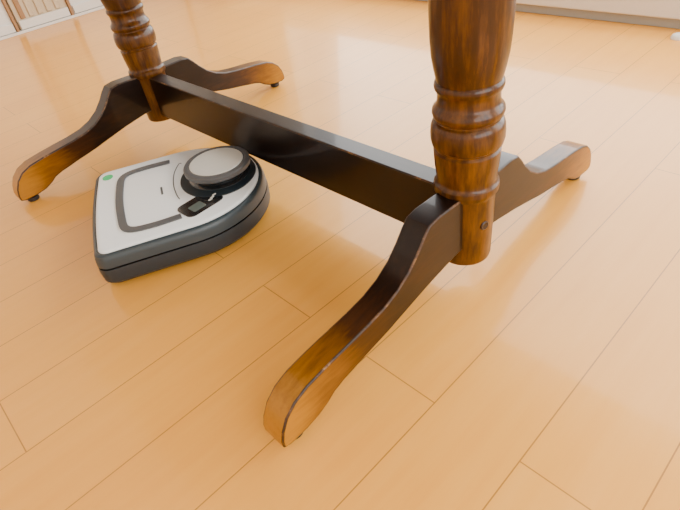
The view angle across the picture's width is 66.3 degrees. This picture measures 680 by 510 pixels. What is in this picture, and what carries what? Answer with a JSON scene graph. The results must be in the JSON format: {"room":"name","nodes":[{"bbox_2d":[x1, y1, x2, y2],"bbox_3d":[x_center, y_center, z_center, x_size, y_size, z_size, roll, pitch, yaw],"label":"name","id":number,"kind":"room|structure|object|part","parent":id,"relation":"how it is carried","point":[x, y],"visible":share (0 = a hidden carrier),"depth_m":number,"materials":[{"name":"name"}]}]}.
{"room":"dining room","nodes":[
{"label":"dining room","id":0,"kind":"room"},
{"bbox_2d":[0,0,679,509],"bbox_3d":[-0.325,0.299,0.719,3.876,0.058,5.405,-36,46,-29],"label":"floor","id":1,"kind":"structure","parent":0,"point":[542,372],"depth_m":0.87,"materials":[{"name":"brown wood"}]},
{"bbox_2d":[92,146,269,282],"bbox_3d":[-0.336,-0.126,1.103,0.366,0.112,0.352,-18,40,-11],"label":"robot vacuum","id":2,"kind":"object","parent":1,"relation":"on","point":[150,216],"visible":1,"depth_m":1.03,"materials":[{"name":"white plastic"}]},
{"bbox_3d":[-0.401,-0.123,1.075,0.123,0.005,0.263,-18,40,-11],"label":"bin handle","id":3,"kind":"part","parent":2,"relation":"part of","materials":[{"name":"white plastic"}]},
{"bbox_3d":[-0.274,-0.100,1.024,0.057,0.005,0.086,25,50,35],"label":"control panel","id":4,"kind":"part","parent":2,"relation":"part of","materials":[{"name":"black plastic"}]},
{"bbox_2d":[12,0,590,446],"bbox_3d":[-0.208,-0.452,0.968,0.966,0.748,1.518,-36,46,-29],"label":"dining table","id":5,"kind":"object","parent":1,"relation":"on","point":[448,211],"visible":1,"depth_m":0.79,"materials":[{"name":"brown wood"}]},
{"bbox_3d":[-0.644,-0.310,1.318,0.422,0.174,0.041,-36,46,-29],"label":"leg","id":6,"kind":"part","parent":5,"relation":"part of","materials":[{"name":"brown wood"}]},
{"bbox_3d":[-0.348,-0.527,1.522,0.418,0.174,0.041,-36,46,-29],"label":"leg","id":7,"kind":"part","parent":5,"relation":"part of","materials":[{"name":"brown wood"}]},
{"bbox_3d":[0.051,0.067,0.720,0.414,0.174,0.041,-36,46,-29],"label":"leg","id":8,"kind":"part","parent":5,"relation":"part of","materials":[{"name":"brown wood"}]},
{"bbox_3d":[0.340,-0.146,0.919,0.408,0.174,0.041,-36,46,-29],"label":"leg","id":9,"kind":"part","parent":5,"relation":"part of","materials":[{"name":"brown wood"}]},
{"bbox_2d":[670,32,679,40],"bbox_3d":[1.003,-0.651,1.545,0.037,0.017,0.037,-36,46,-29],"label":"door stop","id":10,"kind":"object","parent":1,"relation":"on","point":[676,36],"visible":1,"depth_m":1.54,"materials":[{"name":"white plastic"}]},
{"bbox_3d":[-2.406,-1.680,1.628,3.875,2.472,0.115,-36,46,-29],"label":"wall","id":11,"kind":"structure","parent":0,"visible":0},
{"bbox_2d":[0,0,15,36],"bbox_3d":[-2.111,-1.692,1.845,0.880,1.999,0.025,-36,46,-29],"label":"panel","id":12,"kind":"object","parent":11,"relation":"attached to","point":[5,19],"visible":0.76,"depth_m":2.62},
{"bbox_2d":[0,23,15,36],"bbox_3d":[-1.974,-0.938,2.450,0.871,0.041,0.009,-36,46,-29],"label":"rail","id":13,"kind":"object","parent":12,"relation":"attached to","point":[7,29],"visible":1,"depth_m":2.64,"materials":[{"name":"white wood"}]},
{"bbox_2d":[1,0,19,31],"bbox_3d":[-2.076,-1.707,1.864,0.825,2.007,0.039,-36,46,-29],"label":"door","id":14,"kind":"structure","parent":11,"relation":"in","point":[3,1],"depth_m":2.63,"materials":[{"name":"brown wood"}]},
{"bbox_2d":[5,0,69,29],"bbox_3d":[-1.689,-2.001,2.136,0.270,1.999,0.025,-36,46,-29],"label":"panel","id":15,"kind":"object","parent":11,"relation":"attached to","point":[62,3],"visible":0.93,"depth_m":2.69,"materials":[{"name":"beige wood"}]},
{"bbox_2d":[12,0,25,18],"bbox_3d":[-1.748,-1.940,2.080,0.025,1.892,0.007,-36,46,-29],"label":"flute","id":16,"kind":"object","parent":15,"relation":"attached to","point":[15,2],"visible":1,"depth_m":2.65,"materials":[{"name":"brown wood"}]},
{"bbox_2d":[22,0,34,15],"bbox_3d":[-1.715,-1.964,2.103,0.025,1.892,0.007,-36,46,-29],"label":"flute","id":17,"kind":"object","parent":15,"relation":"attached to","point":[26,3],"visible":1,"depth_m":2.67,"materials":[{"name":"beige wood"}]},
{"bbox_2d":[33,0,42,13],"bbox_3d":[-1.683,-1.988,2.125,0.025,1.892,0.007,-36,46,-29],"label":"flute","id":18,"kind":"object","parent":15,"relation":"attached to","point":[36,2],"visible":1,"depth_m":2.70,"materials":[{"name":"beige wood"}]},
{"bbox_2d":[18,7,70,29],"bbox_3d":[-1.553,-1.247,2.741,0.261,0.041,0.009,-36,46,-29],"label":"rail","id":19,"kind":"object","parent":15,"relation":"attached to","point":[60,13],"visible":1,"depth_m":2.73,"materials":[{"name":"white wood"}]},
{"bbox_2d":[42,0,51,10],"bbox_3d":[-1.650,-2.012,2.147,0.025,1.892,0.007,-36,46,-29],"label":"flute","id":20,"kind":"object","parent":15,"relation":"attached to","point":[46,3],"visible":1,"depth_m":2.72,"materials":[{"name":"beige wood"}]},
{"bbox_2d":[52,0,59,8],"bbox_3d":[-1.618,-2.036,2.170,0.025,1.892,0.007,-36,46,-29],"label":"flute","id":21,"kind":"object","parent":15,"relation":"attached to","point":[56,4],"visible":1,"depth_m":2.75,"materials":[{"name":"beige wood"}]},
{"bbox_2d":[0,5,103,40],"bbox_3d":[-2.202,-0.753,2.320,3.876,0.014,0.040,-36,46,-29],"label":"baseboard","id":22,"kind":"structure","parent":11,"relation":"attached to","point":[102,6],"depth_m":2.76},
{"bbox_2d":[65,0,74,14],"bbox_3d":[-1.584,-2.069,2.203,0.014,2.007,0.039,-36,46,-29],"label":"door","id":23,"kind":"structure","parent":11,"relation":"in","point":[66,1],"depth_m":2.79,"materials":[{"name":"wood"}]},
{"bbox_2d":[69,0,92,13],"bbox_3d":[-1.345,-2.254,2.373,0.673,1.999,0.025,-36,46,-29],"label":"panel","id":24,"kind":"object","parent":11,"relation":"attached to","point":[72,2],"visible":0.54,"depth_m":2.82,"materials":[{"name":"white wood"}]},
{"bbox_2d":[72,0,102,13],"bbox_3d":[-1.208,-1.500,2.978,0.664,0.041,0.009,-36,46,-29],"label":"rail","id":25,"kind":"object","parent":24,"relation":"attached to","point":[80,7],"visible":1,"depth_m":2.85,"materials":[{"name":"white wood"}]},
{"bbox_3d":[-0.759,-2.581,2.389,0.115,2.472,0.805,-36,46,-29],"label":"wall","id":26,"kind":"structure","parent":0,"visible":0},
{"bbox_2d":[417,0,679,28],"bbox_3d":[1.025,-0.729,1.625,0.029,0.030,5.405,-36,46,-29],"label":"baseboard","id":27,"kind":"structure","parent":26,"relation":"attached to","point":[584,14],"depth_m":1.74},
{"bbox_2d":[516,0,679,19],"bbox_3d":[1.015,-0.764,1.592,0.040,0.068,5.405,-36,46,-29],"label":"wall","id":28,"kind":"structure","parent":26,"relation":"attached to","point":[670,9],"depth_m":1.67,"materials":[{"name":"white paint"}]}
]}

